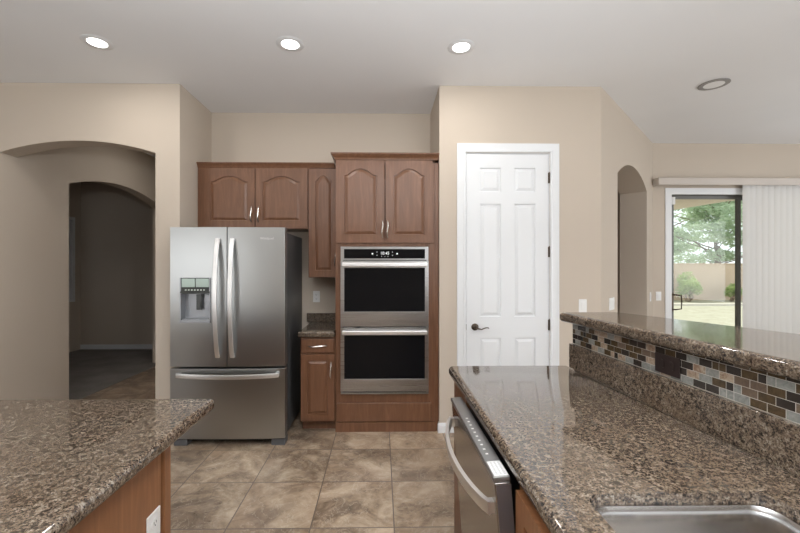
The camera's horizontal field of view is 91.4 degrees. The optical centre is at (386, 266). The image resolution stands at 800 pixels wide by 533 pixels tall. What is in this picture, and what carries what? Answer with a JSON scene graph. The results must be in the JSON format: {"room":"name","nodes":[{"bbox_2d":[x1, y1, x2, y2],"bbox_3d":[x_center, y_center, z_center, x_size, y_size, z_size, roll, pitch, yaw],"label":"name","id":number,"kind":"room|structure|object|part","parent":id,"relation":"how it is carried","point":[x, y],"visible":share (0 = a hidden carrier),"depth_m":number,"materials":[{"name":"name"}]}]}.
{"room":"kitchen","nodes":[
{"label":"kitchen","id":0,"kind":"room"},
{"bbox_2d":[69,182,80,351],"bbox_3d":[-5.388,-0.065,5.152,0.120,3.030,3.335,0,0,-1],"label":"wall","id":1,"kind":"structure","parent":0,"point":[74,188],"depth_m":6.72,"materials":[{"name":"beige paint"}]},
{"bbox_2d":[69,217,74,301],"bbox_3d":[-5.359,-0.120,6.080,0.065,1.440,1.190,0,0,-1],"label":"window","id":2,"kind":"structure","parent":1,"relation":"in","point":[71,219],"depth_m":6.62,"materials":[{"name":"white"}]},
{"bbox_3d":[-5.374,-0.120,6.080,0.005,1.380,1.120,0,0,-1],"label":"pane","id":3,"kind":"part","parent":2,"relation":"part of","materials":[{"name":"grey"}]},
{"bbox_2d":[17,146,154,399],"bbox_3d":[-3.433,-0.065,5.182,0.150,3.030,3.335,0,0,-1],"label":"wall","id":4,"kind":"structure","parent":0,"point":[44,178],"depth_m":3.87,"materials":[{"name":"beige paint"}]},
{"bbox_2d":[0,83,188,399],"bbox_3d":[-4.172,-0.065,3.420,4.760,3.030,0.165,0,0,-1],"label":"wall","id":5,"kind":"structure","parent":0,"point":[153,119],"depth_m":3.37,"materials":[{"name":"beige paint"}]},
{"bbox_2d":[69,349,154,399],"bbox_3d":[-4.419,1.498,5.234,2.120,0.104,3.600,0,0,-1],"label":"floor","id":6,"kind":"structure","parent":0,"point":[91,371],"depth_m":5.58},
{"bbox_2d":[81,181,151,344],"bbox_3d":[-3.699,-0.065,6.905,3.310,3.030,0.120,0,0,-1],"label":"wall","id":7,"kind":"structure","parent":0,"point":[116,225],"depth_m":6.83,"materials":[{"name":"beige paint"}]},
{"bbox_2d":[80,344,151,348],"bbox_3d":[-3.698,1.407,6.839,3.310,0.085,0.013,0,0,-1],"label":"baseboard","id":8,"kind":"structure","parent":7,"relation":"attached to","point":[99,346],"depth_m":6.82,"materials":[{"name":"white paint"}]},
{"bbox_2d":[189,93,211,226],"bbox_3d":[-1.919,-0.065,5.254,0.200,3.030,3.435,0,0,-1],"label":"wall","id":9,"kind":"structure","parent":0,"point":[200,117],"depth_m":3.68,"materials":[{"name":"beige paint"}]},
{"bbox_2d":[80,367,453,532],"bbox_3d":[0.331,1.500,1.255,13.700,0.100,11.700,0,0,-1],"label":"floor","id":10,"kind":"structure","parent":0,"point":[322,480],"depth_m":2.63,"materials":[{"name":"tile"}]},
{"bbox_2d":[68,445,170,532],"bbox_3d":[-1.562,1.019,0.297,1.685,0.862,2.040,0,0,-1],"label":"base cabinet","id":11,"kind":"object","parent":10,"relation":"on","point":[127,510],"visible":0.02,"depth_m":1.16,"materials":[{"name":"brown wood"}]},
{"bbox_2d":[0,399,213,532],"bbox_3d":[-1.718,0.559,0.376,2.076,0.046,2.404,0,0,-1],"label":"countertop","id":12,"kind":"structure","parent":11,"relation":"on","point":[60,460],"depth_m":1.16,"materials":[{"name":"brown stone"}]},
{"bbox_2d":[146,505,159,532],"bbox_3d":[-0.736,0.832,1.232,0.009,0.115,0.070,0,0,-1],"label":"island outlet","id":13,"kind":"object","parent":11,"relation":"attached to","point":[153,521],"visible":1,"depth_m":1.23,"materials":[{"name":"white plastic"}]},
{"bbox_2d":[151,517,157,528],"bbox_3d":[-0.733,0.810,1.232,0.003,0.025,0.033,0,0,-1],"label":"socket","id":14,"kind":"object","parent":13,"relation":"attached to","point":[154,520],"depth_m":1.23,"materials":[{"name":"white plastic"}]},
{"bbox_3d":[-0.750,1.019,1.309,0.030,0.862,0.040,0,0,-1],"label":"corner post","id":15,"kind":"part","parent":11,"relation":"part of","materials":[{"name":"brown wood"}]},
{"bbox_2d":[170,227,301,445],"bbox_3d":[-1.285,0.568,3.481,0.918,1.765,0.880,0,0,-1],"label":"refrigerator","id":16,"kind":"object","parent":10,"relation":"on","point":[236,292],"visible":0.99,"depth_m":3.12,"materials":[{"name":"grey metal"}]},
{"bbox_3d":[-1.510,0.243,3.165,0.454,1.117,0.095,0,0,-1],"label":"door","id":17,"kind":"part","parent":16,"relation":"part of","materials":[{"name":"silver metal"}]},
{"bbox_3d":[-1.348,0.252,3.086,0.034,0.952,0.088,0,0,-1],"label":"handle","id":18,"kind":"part","parent":16,"relation":"part of","materials":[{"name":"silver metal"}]},
{"bbox_3d":[-1.281,1.102,3.169,0.918,0.564,0.095,0,0,-1],"label":"freezer drawer","id":19,"kind":"part","parent":16,"relation":"part of","materials":[{"name":"silver metal"}]},
{"bbox_3d":[-1.232,0.252,3.088,0.034,0.952,0.088,0,0,-1],"label":"handle","id":20,"kind":"part","parent":16,"relation":"part of","materials":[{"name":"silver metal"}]},
{"bbox_3d":[-1.049,0.243,3.172,0.456,1.117,0.095,0,0,-1],"label":"door","id":21,"kind":"part","parent":16,"relation":"part of","materials":[{"name":"silver metal"}]},
{"bbox_2d":[301,336,334,428],"bbox_3d":[-0.610,1.033,3.692,0.302,0.834,0.654,0,0,-1],"label":"base cabinet","id":22,"kind":"object","parent":10,"relation":"on","point":[317,353],"visible":0.91,"depth_m":3.40,"materials":[{"name":"brown wood"}]},
{"bbox_2d":[298,322,334,336],"bbox_3d":[-0.618,0.591,3.698,0.319,0.049,0.643,0,0,-1],"label":"countertop","id":23,"kind":"structure","parent":22,"relation":"on","point":[313,329],"depth_m":3.45,"materials":[{"name":"brown stone"}]},
{"bbox_3d":[-0.605,0.692,3.411,0.286,0.123,0.020,0,0,-1],"label":"drawer","id":24,"kind":"part","parent":22,"relation":"part of","materials":[{"name":"brown wood"}]},
{"bbox_3d":[-0.604,0.693,3.384,0.166,0.019,0.037,0,0,-1],"label":"handle","id":25,"kind":"part","parent":22,"relation":"part of","materials":[{"name":"silver metal"}]},
{"bbox_3d":[-0.605,1.056,3.411,0.286,0.579,0.020,0,0,-1],"label":"door","id":26,"kind":"part","parent":22,"relation":"part of","materials":[{"name":"brown wood"}]},
{"bbox_2d":[331,152,438,431],"bbox_3d":[-0.021,0.229,3.701,0.946,2.443,0.654,0,0,-1],"label":"tall cabinet","id":27,"kind":"object","parent":10,"relation":"on","point":[383,199],"visible":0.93,"depth_m":3.41,"materials":[{"name":"brown wood"}]},
{"bbox_3d":[-0.232,-0.568,3.417,0.423,0.721,0.020,0,0,-1],"label":"door","id":28,"kind":"part","parent":27,"relation":"part of","materials":[{"name":"brown wood"}]},
{"bbox_3d":[-0.025,1.276,3.420,0.832,0.165,0.020,0,0,-1],"label":"kick drawer","id":29,"kind":"part","parent":27,"relation":"part of","materials":[{"name":"brown wood"}]},
{"bbox_2d":[340,247,428,393],"bbox_3d":[-0.024,0.470,3.639,0.766,1.284,0.622,0,0,-1],"label":"double wall oven","id":30,"kind":"object","parent":27,"relation":"in","point":[384,291],"visible":1,"depth_m":3.37,"materials":[{"name":"grey metal"}]},
{"bbox_2d":[343,260,425,260],"bbox_3d":[-0.024,0.471,3.690,0.742,1.267,0.520,0,0,-1],"label":"oven","id":31,"kind":"object","parent":30,"relation":"in","point":[343,260],"depth_m":3.43,"materials":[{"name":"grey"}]},
{"bbox_3d":[-0.020,0.806,3.393,0.762,0.552,0.042,0,0,-1],"label":"door","id":32,"kind":"part","parent":30,"relation":"part of","materials":[{"name":"silver metal"}]},
{"bbox_3d":[-0.019,0.568,3.337,0.732,0.038,0.018,0,0,-1],"label":"handle","id":33,"kind":"part","parent":30,"relation":"part of","materials":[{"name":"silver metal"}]},
{"bbox_3d":[-0.020,0.783,3.383,0.700,0.379,0.018,0,0,-1],"label":"glass","id":34,"kind":"part","parent":30,"relation":"part of","materials":[{"name":"black glass"}]},
{"bbox_3d":[-0.020,0.235,3.393,0.762,0.570,0.042,0,0,-1],"label":"door","id":35,"kind":"part","parent":30,"relation":"part of","materials":[{"name":"silver metal"}]},
{"bbox_3d":[-0.019,-0.015,3.337,0.732,0.038,0.018,0,0,-1],"label":"handle","id":36,"kind":"part","parent":30,"relation":"part of","materials":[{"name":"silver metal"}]},
{"bbox_3d":[-0.020,0.201,3.383,0.700,0.380,0.018,0,0,-1],"label":"glass","id":37,"kind":"part","parent":30,"relation":"part of","materials":[{"name":"black glass"}]},
{"bbox_3d":[-0.020,-0.111,3.403,0.706,0.082,0.006,0,0,-1],"label":"control panel","id":38,"kind":"part","parent":30,"relation":"part of","materials":[{"name":"black glass"}]},
{"bbox_3d":[-0.021,-0.964,3.711,0.946,0.058,0.634,0,0,-1],"label":"crown moulding","id":39,"kind":"part","parent":27,"relation":"part of","materials":[{"name":"brown wood"}]},
{"bbox_3d":[0.194,-0.568,3.423,0.413,0.721,0.020,0,0,-1],"label":"door","id":40,"kind":"part","parent":27,"relation":"part of","materials":[{"name":"brown wood"}]},
{"bbox_2d":[445,397,519,532],"bbox_3d":[0.594,1.020,1.438,0.730,0.860,0.672,0,0,-1],"label":"dishwasher","id":41,"kind":"object","parent":10,"relation":"on","point":[487,487],"visible":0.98,"depth_m":1.30,"materials":[{"name":"silver metal"}]},
{"bbox_3d":[0.268,0.695,1.434,0.077,0.038,0.637,-4,0,-1],"label":"handle","id":42,"kind":"part","parent":41,"relation":"part of","materials":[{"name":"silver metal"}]},
{"bbox_3d":[0.320,0.602,1.435,0.049,0.018,0.670,-4,0,-1],"label":"control panel","id":43,"kind":"part","parent":41,"relation":"part of","materials":[{"name":"silver metal"}]},
{"bbox_2d":[490,461,505,474],"bbox_3d":[0.325,0.591,1.145,0.028,0.001,0.070,-5,0,-1],"label":"print","id":44,"kind":"object","parent":41,"relation":"on","point":[500,466],"depth_m":1.14},
{"bbox_2d":[454,382,549,532],"bbox_3d":[0.684,1.019,0.643,0.652,0.862,2.865,0,0,-1],"label":"base cabinet","id":45,"kind":"object","parent":10,"relation":"on","point":[528,520],"visible":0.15,"depth_m":1.03,"materials":[{"name":"brown wood"}]},
{"bbox_3d":[0.365,0.980,0.866,0.020,0.740,0.400,0,0,-1],"label":"door","id":46,"kind":"part","parent":45,"relation":"part of","materials":[{"name":"brown wood"}]},
{"bbox_2d":[449,366,799,532],"bbox_3d":[0.767,0.559,0.618,0.827,0.046,3.012,0,0,-1],"label":"countertop","id":47,"kind":"structure","parent":45,"relation":"on","point":[573,442],"depth_m":1.14,"materials":[{"name":"brown stone"}]},
{"bbox_2d":[569,343,799,476],"bbox_3d":[1.088,0.472,0.597,0.020,0.127,2.968,0,0,-4],"label":"granite splash","id":48,"kind":"object","parent":47,"relation":"on","point":[775,440],"visible":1,"depth_m":1.27,"materials":[{"name":"brown stone"}]},
{"bbox_2d":[593,503,799,532],"bbox_3d":[0.686,0.677,0.591,0.440,0.235,0.661,0,0,-1],"label":"sink","id":49,"kind":"object","parent":47,"relation":"in","point":[717,517],"visible":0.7,"depth_m":0.88,"materials":[{"name":"silver metal"}]},
{"bbox_2d":[212,113,429,328],"bbox_3d":[-0.676,-0.065,4.080,2.250,3.030,0.120,0,0,-1],"label":"wall","id":50,"kind":"structure","parent":0,"point":[236,137],"depth_m":4.02,"materials":[{"name":"beige paint"}]},
{"bbox_2d":[196,162,334,231],"bbox_3d":[-1.146,-0.669,3.829,1.293,0.628,0.364,0,0,-1],"label":"upper cabinet","id":51,"kind":"object","parent":50,"relation":"attached to","point":[230,194],"visible":0.93,"depth_m":3.69,"materials":[{"name":"brown wood"}]},
{"bbox_3d":[-1.490,-0.643,3.688,0.482,0.557,0.020,0,0,-1],"label":"door","id":52,"kind":"part","parent":51,"relation":"part of","materials":[{"name":"brown wood"}]},
{"bbox_3d":[-1.146,-0.959,3.843,1.293,0.048,0.336,0,0,-1],"label":"crown moulding","id":53,"kind":"part","parent":51,"relation":"part of","materials":[{"name":"brown wood"}]},
{"bbox_3d":[-0.998,-0.643,3.695,0.485,0.557,0.020,0,0,-1],"label":"door","id":54,"kind":"part","parent":51,"relation":"part of","materials":[{"name":"brown wood"}]},
{"bbox_2d":[313,291,319,301],"bbox_3d":[-0.725,0.310,4.015,0.070,0.115,0.009,0,0,-1],"label":"wall outlet","id":55,"kind":"object","parent":50,"relation":"attached to","point":[316,294],"visible":1,"depth_m":4.01,"materials":[{"name":"white plastic"}]},
{"bbox_2d":[307,313,334,321],"bbox_3d":[-0.642,0.522,4.005,0.357,0.088,0.029,0,0,-1],"label":"backsplash","id":56,"kind":"structure","parent":50,"relation":"attached to","point":[311,317],"depth_m":3.99,"materials":[{"name":"brown stone"}]},
{"bbox_2d":[309,168,334,277],"bbox_3d":[-0.604,-0.414,3.838,0.287,1.038,0.364,0,0,-1],"label":"upper cabinet","id":57,"kind":"object","parent":50,"relation":"attached to","point":[321,180],"visible":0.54,"depth_m":3.69,"materials":[{"name":"brown wood"}]},
{"bbox_2d":[0,0,799,156],"bbox_3d":[0.331,-1.630,1.255,13.700,0.100,11.700,0,0,-1],"label":"ceiling","id":58,"kind":"structure","parent":0,"point":[651,57],"depth_m":2.85,"materials":[{"name":"white paint"}]},
{"bbox_2d":[80,34,113,49],"bbox_3d":[-2.042,-1.578,2.750,0.196,0.004,0.196,0,0,-1],"label":"recessed light","id":59,"kind":"object","parent":58,"relation":"in","point":[97,42],"visible":1,"depth_m":2.74,"materials":[{"name":"white paint"}]},
{"bbox_2d":[276,36,303,51],"bbox_3d":[-0.687,-1.578,2.770,0.196,0.004,0.196,0,0,-1],"label":"recessed light","id":60,"kind":"object","parent":58,"relation":"in","point":[289,43],"visible":1,"depth_m":2.76,"materials":[{"name":"white paint"}]},
{"bbox_2d":[447,39,474,54],"bbox_3d":[0.535,-1.578,2.808,0.196,0.004,0.196,0,0,-1],"label":"recessed light","id":61,"kind":"object","parent":58,"relation":"in","point":[458,47],"visible":1,"depth_m":2.80,"materials":[{"name":"white paint"}]},
{"bbox_2d":[697,78,730,90],"bbox_3d":[2.832,-1.575,3.377,0.224,0.008,0.224,0,0,-1],"label":"recessed light","id":62,"kind":"object","parent":58,"relation":"attached to","point":[716,83],"visible":1,"depth_m":3.37,"materials":[{"name":"grey plastic"}]},
{"bbox_2d":[703,81,724,88],"bbox_3d":[2.832,-1.575,3.377,0.198,0.008,0.198,0,0,-1],"label":"lens","id":63,"kind":"object","parent":62,"relation":"attached to","point":[709,84],"depth_m":3.37,"materials":[{"name":"white glass"}]},
{"bbox_2d":[430,95,436,152],"bbox_3d":[0.512,-0.065,3.843,0.120,3.030,0.630,0,0,-1],"label":"wall","id":64,"kind":"structure","parent":0,"point":[433,115],"depth_m":3.79,"materials":[{"name":"beige paint"}]},
{"bbox_2d":[437,86,600,422],"bbox_3d":[1.171,-0.065,3.478,1.425,3.030,0.120,0,0,-1],"label":"wall","id":65,"kind":"structure","parent":0,"point":[568,117],"depth_m":3.42,"materials":[{"name":"beige paint"}]},
{"bbox_2d":[438,423,453,432],"bbox_3d":[0.533,1.407,3.402,0.175,0.085,0.013,0,0,-1],"label":"baseboard","id":66,"kind":"structure","parent":65,"relation":"attached to","point":[441,426],"depth_m":3.40,"materials":[{"name":"white paint"}]},
{"bbox_2d":[457,143,558,365],"bbox_3d":[1.058,0.189,3.448,0.894,2.523,0.177,0,0,-1],"label":"door","id":67,"kind":"structure","parent":65,"relation":"in","point":[508,196],"depth_m":3.42,"materials":[{"name":"white paint"}]},
{"bbox_3d":[0.771,0.529,3.387,0.062,0.062,0.060,0,0,-1],"label":"handle","id":68,"kind":"part","parent":67,"relation":"part of","materials":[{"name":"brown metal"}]},
{"bbox_2d":[579,299,586,311],"bbox_3d":[1.719,0.345,3.420,0.070,0.115,0.012,0,0,-1],"label":"light switch","id":69,"kind":"object","parent":65,"relation":"attached to","point":[582,302],"visible":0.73,"depth_m":3.42,"materials":[{"name":"white plastic"}]},
{"bbox_2d":[618,191,619,312],"bbox_3d":[3.462,-0.065,5.913,0.100,3.030,1.480,0,0,-1],"label":"wall","id":70,"kind":"structure","parent":0,"point":[618,191],"depth_m":5.75,"materials":[{"name":"beige paint"}]},
{"bbox_2d":[601,87,652,315],"bbox_3d":[2.543,-0.065,4.316,0.290,3.030,2.192,0,0,44],"label":"wall","id":71,"kind":"structure","parent":0,"point":[626,151],"depth_m":4.47,"materials":[{"name":"beige paint"}]},
{"bbox_2d":[609,297,614,310],"bbox_3d":[2.111,0.350,3.654,0.012,0.115,0.162,0,0,44],"label":"light switch","id":72,"kind":"object","parent":71,"relation":"attached to","point":[611,300],"visible":1,"depth_m":3.64,"materials":[{"name":"white plastic"}]},
{"bbox_2d":[576,344,799,424],"bbox_3d":[1.176,0.873,0.597,0.143,1.154,2.972,0,0,-4],"label":"wall","id":73,"kind":"structure","parent":0,"point":[576,344],"depth_m":1.29,"materials":[{"name":"beige paint"}]},
{"bbox_2d":[560,312,799,380],"bbox_3d":[1.469,0.270,0.616,0.806,0.050,3.058,0,0,-5],"label":"raised bar","id":74,"kind":"object","parent":73,"relation":"on","point":[772,352],"visible":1,"depth_m":1.36,"materials":[{"name":"brown stone"}]},
{"bbox_2d":[573,324,799,423],"bbox_3d":[1.100,0.351,0.598,0.007,0.113,2.967,0,0,-4],"label":"tile backsplash","id":75,"kind":"structure","parent":73,"relation":"attached to","point":[776,395],"depth_m":1.25,"materials":[{"name":"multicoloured tile"}]},
{"bbox_2d":[655,352,679,378],"bbox_3d":[1.030,0.362,1.435,0.009,0.072,0.115,0,0,-4],"label":"bar outlet","id":76,"kind":"object","parent":75,"relation":"attached to","point":[666,364],"visible":1,"depth_m":1.43,"materials":[{"name":"black plastic"}]},
{"bbox_2d":[659,359,663,367],"bbox_3d":[1.026,0.362,1.457,0.003,0.033,0.025,0,0,-4],"label":"socket","id":77,"kind":"object","parent":76,"relation":"attached to","point":[661,361],"depth_m":1.46,"materials":[{"name":"black plastic"}]},
{"bbox_2d":[668,362,673,370],"bbox_3d":[1.029,0.362,1.413,0.003,0.033,0.025,0,0,-4],"label":"socket","id":78,"kind":"object","parent":76,"relation":"attached to","point":[670,364],"depth_m":1.41,"materials":[{"name":"black plastic"}]},
{"bbox_2d":[653,143,799,317],"bbox_3d":[5.266,-0.065,5.105,3.715,3.030,0.150,0,0,-1],"label":"wall","id":79,"kind":"structure","parent":0,"point":[670,160],"depth_m":5.01,"materials":[{"name":"beige paint"}]},
{"bbox_2d":[656,292,660,300],"bbox_3d":[3.483,0.380,4.997,0.070,0.115,0.012,0,0,-1],"label":"light switch","id":80,"kind":"object","parent":79,"relation":"attached to","point":[658,294],"visible":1,"depth_m":5.00,"materials":[{"name":"white plastic"}]},
{"bbox_2d":[665,188,741,326],"bbox_3d":[4.816,0.222,5.088,2.497,2.457,0.150,0,0,-1],"label":"sliding door","id":81,"kind":"structure","parent":79,"relation":"in","point":[671,194],"depth_m":5.01,"materials":[{"name":"white metal"}]},
{"bbox_3d":[3.733,0.460,5.022,0.124,0.240,0.040,0,0,28],"label":"door handle","id":82,"kind":"part","parent":81,"relation":"part of","materials":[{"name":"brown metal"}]},
{"bbox_3d":[4.826,0.251,5.108,2.361,2.399,0.110,0,0,-1],"label":"frame","id":83,"kind":"part","parent":81,"relation":"part of","materials":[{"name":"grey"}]},
{"bbox_2d":[653,178,799,333],"bbox_3d":[4.914,0.154,4.963,3.025,2.532,0.121,0,0,-1],"label":"vertical blinds","id":84,"kind":"object","parent":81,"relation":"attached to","point":[770,206],"visible":0.85,"depth_m":4.95,"materials":[{"name":"beige plastic"}]},
{"bbox_3d":[5.284,0.250,5.140,1.390,2.340,0.030,0,0,-1],"label":"fixed panel","id":85,"kind":"part","parent":81,"relation":"part of","materials":[{"name":"grey metal"}]},
{"bbox_2d":[674,199,734,209],"bbox_3d":[6.639,-1.275,7.450,8.500,0.250,4.500,0,0,-1],"label":"ceiling","id":86,"kind":"structure","parent":79,"relation":"attached to","point":[679,203],"depth_m":7.01,"materials":[{"name":"paint"}]},
{"label":"outside","id":87,"kind":"structure","parent":0,"visible":0},
{"bbox_2d":[674,300,741,326],"bbox_3d":[14.994,1.635,33.829,59.000,0.130,52.800,0,0,-1],"label":"lawn","id":88,"kind":"structure","parent":87,"point":[722,315],"depth_m":13.03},
{"bbox_2d":[675,272,703,301],"bbox_3d":[13.513,0.908,17.400,1.104,1.408,0.986,0,0,-1],"label":"bush","id":89,"kind":"object","parent":88,"relation":"on","point":[684,283],"visible":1,"depth_m":17.36,"materials":[{"name":"green plant"}]},
{"bbox_2d":[674,263,741,299],"bbox_3d":[14.727,0.725,18.323,50.000,1.750,0.280,0,0,-1],"label":"wall","id":90,"kind":"structure","parent":88,"relation":"on","point":[714,278],"depth_m":18.23,"materials":[{"name":"beige paint"}]},
{"bbox_2d":[674,201,741,262],"bbox_3d":[18.046,-1.803,21.687,10.563,6.948,6.984,0,0,-1],"label":"tree","id":91,"kind":"object","parent":88,"relation":"on","point":[719,211],"visible":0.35,"depth_m":20.73,"materials":[{"name":"green plant"}]},
{"bbox_2d":[674,303,741,305],"bbox_3d":[14.766,1.525,15.698,50.000,0.090,0.150,0,0,-1],"label":"edging","id":92,"kind":"object","parent":88,"relation":"on","point":[675,304],"depth_m":15.60,"materials":[{"name":"beige"}]},
{"bbox_2d":[724,283,741,301],"bbox_3d":[15.543,1.178,17.441,0.917,0.870,0.631,0,0,-30],"label":"bush","id":93,"kind":"object","parent":88,"relation":"on","point":[730,290],"visible":0.58,"depth_m":17.39,"materials":[{"name":"green plant"}]}
]}

